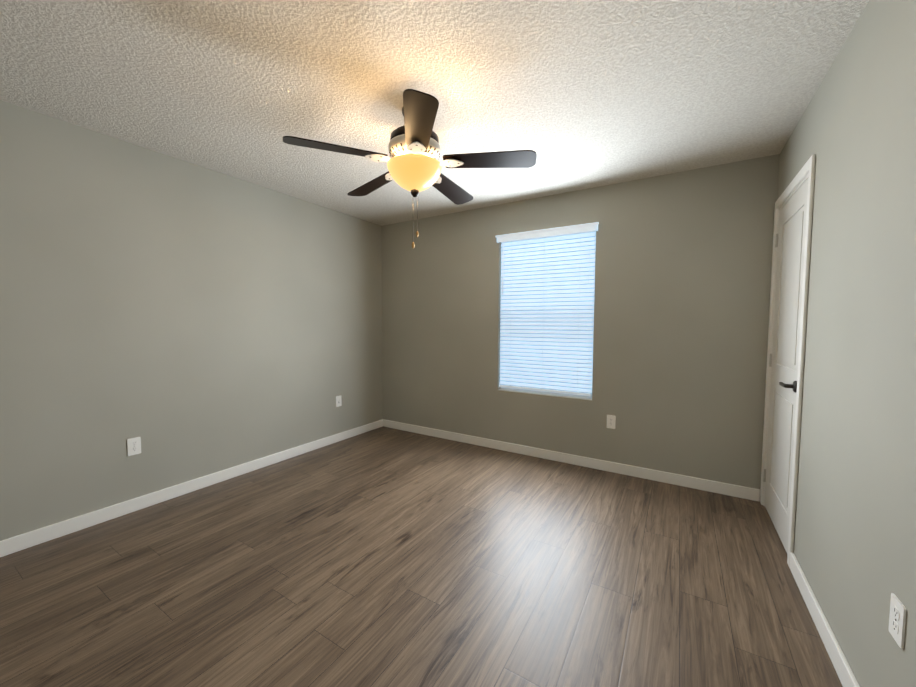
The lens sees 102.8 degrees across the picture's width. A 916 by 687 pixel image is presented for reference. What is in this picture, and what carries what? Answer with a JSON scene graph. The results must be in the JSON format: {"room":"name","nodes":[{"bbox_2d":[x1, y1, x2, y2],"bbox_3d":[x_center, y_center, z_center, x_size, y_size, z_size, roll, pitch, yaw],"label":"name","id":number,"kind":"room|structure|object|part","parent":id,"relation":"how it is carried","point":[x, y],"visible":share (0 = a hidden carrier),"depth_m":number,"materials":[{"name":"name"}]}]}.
{"room":"empty bedroom","nodes":[
{"label":"empty bedroom","id":0,"kind":"room"},
{"bbox_2d":[0,100,382,540],"bbox_3d":[-2.170,-0.096,2.527,0.120,2.440,4.840,2,4,31],"label":"wall","id":1,"kind":"structure","parent":0,"point":[185,321],"depth_m":2.53,"materials":[{"name":"paint"}]},
{"bbox_2d":[127,437,140,455],"bbox_3d":[-2.171,0.690,2.451,0.006,0.115,0.070,2,4,31],"label":"electrical outlet","id":2,"kind":"object","parent":1,"relation":"attached to","point":[133,446],"visible":1,"depth_m":2.45,"materials":[{"name":"white plastic"}]},
{"bbox_2d":[0,419,382,556],"bbox_3d":[-2.118,1.081,2.556,0.015,0.088,4.600,2,4,31],"label":"baseboard","id":3,"kind":"structure","parent":1,"relation":"attached to","point":[14,544],"depth_m":2.55,"materials":[{"name":"white wood"}]},
{"bbox_2d":[336,395,341,406],"bbox_3d":[-1.278,0.618,3.920,0.006,0.115,0.070,2,4,31],"label":"electrical outlet","id":4,"kind":"object","parent":1,"relation":"attached to","point":[338,401],"visible":1,"depth_m":3.92,"materials":[{"name":"white plastic"}]},
{"bbox_2d":[0,427,842,686],"bbox_3d":[-0.564,1.233,1.619,3.891,0.100,4.840,2,4,31],"label":"floor","id":5,"kind":"structure","parent":0,"point":[384,557],"depth_m":1.78,"materials":[{"name":"laminate"}]},
{"bbox_2d":[0,0,868,225],"bbox_3d":[-0.553,-1.303,1.481,3.891,0.100,4.840,2,4,31],"label":"ceiling","id":6,"kind":"structure","parent":0,"point":[575,95],"depth_m":1.76,"materials":[{"name":"white paint"}]},
{"bbox_2d":[283,89,536,247],"bbox_3d":[-0.230,-0.908,2.069,1.272,0.750,1.241,2,4,31],"label":"fan","id":7,"kind":"object","parent":6,"relation":"hanging from","point":[414,165],"visible":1,"depth_m":1.92,"materials":[{"name":"brown wood"}]},
{"bbox_2d":[382,154,779,488],"bbox_3d":[0.667,-0.140,3.564,3.651,2.440,0.120,2,4,31],"label":"wall","id":8,"kind":"structure","parent":0,"point":[683,265],"depth_m":3.03,"materials":[{"name":"paint"}]},
{"bbox_2d":[498,234,595,399],"bbox_3d":[0.823,-0.274,3.458,0.908,1.518,0.108,2,4,31],"label":"window","id":9,"kind":"structure","parent":8,"relation":"in","point":[547,393],"depth_m":3.40,"materials":[{"name":"white plastic"}]},
{"bbox_2d":[495,222,598,395],"bbox_3d":[0.799,-0.296,3.416,0.958,1.499,0.098,2,4,31],"label":"window blinds","id":10,"kind":"object","parent":9,"relation":"attached to","point":[547,307],"visible":0.96,"depth_m":3.40,"materials":[{"name":"white plastic"}]},
{"bbox_2d":[383,419,759,500],"bbox_3d":[0.626,1.037,3.571,3.621,0.088,0.015,2,4,31],"label":"baseboard","id":11,"kind":"structure","parent":8,"relation":"attached to","point":[749,493],"depth_m":3.22,"materials":[{"name":"white wood"}]},
{"bbox_2d":[607,415,615,428],"bbox_3d":[1.314,0.672,3.138,0.070,0.115,0.006,2,4,31],"label":"electrical outlet","id":12,"kind":"object","parent":8,"relation":"attached to","point":[611,420],"visible":1,"depth_m":3.13,"materials":[{"name":"white plastic"}]},
{"bbox_2d":[777,0,915,686],"bbox_3d":[1.062,0.026,0.568,0.140,2.440,4.840,2,4,31],"label":"wall","id":13,"kind":"structure","parent":0,"point":[854,130],"depth_m":1.26,"materials":[{"name":"paint"}]},
{"bbox_2d":[763,179,807,553],"bbox_3d":[1.968,0.136,2.219,0.087,2.027,0.724,2,4,31],"label":"door","id":14,"kind":"structure","parent":13,"relation":"in","point":[784,355],"depth_m":2.19,"materials":[{"name":"white wood"}]},
{"bbox_3d":[1.819,0.230,2.014,0.052,0.064,0.134,2,4,31],"label":"door handle","id":15,"kind":"part","parent":14,"relation":"part of","materials":[{"name":"black metal"}]},
{"bbox_2d":[760,154,815,566],"bbox_3d":[2.014,0.106,2.178,0.136,2.112,0.830,2,4,31],"label":"door frame","id":16,"kind":"structure","parent":13,"relation":"attached to","point":[805,170],"depth_m":1.90,"materials":[{"name":"white wood"}]},
{"bbox_2d":[789,552,859,686],"bbox_3d":[0.769,1.216,0.309,0.015,0.088,3.750,2,4,31],"label":"baseboard","id":17,"kind":"structure","parent":13,"relation":"attached to","point":[844,671],"depth_m":1.46,"materials":[{"name":"white wood"}]},
{"bbox_2d":[888,593,905,648],"bbox_3d":[1.218,0.768,1.015,0.006,0.115,0.070,2,4,31],"label":"electrical outlet","id":18,"kind":"object","parent":13,"relation":"attached to","point":[897,619],"visible":1,"depth_m":1.01,"materials":[{"name":"white plastic"}]}
]}

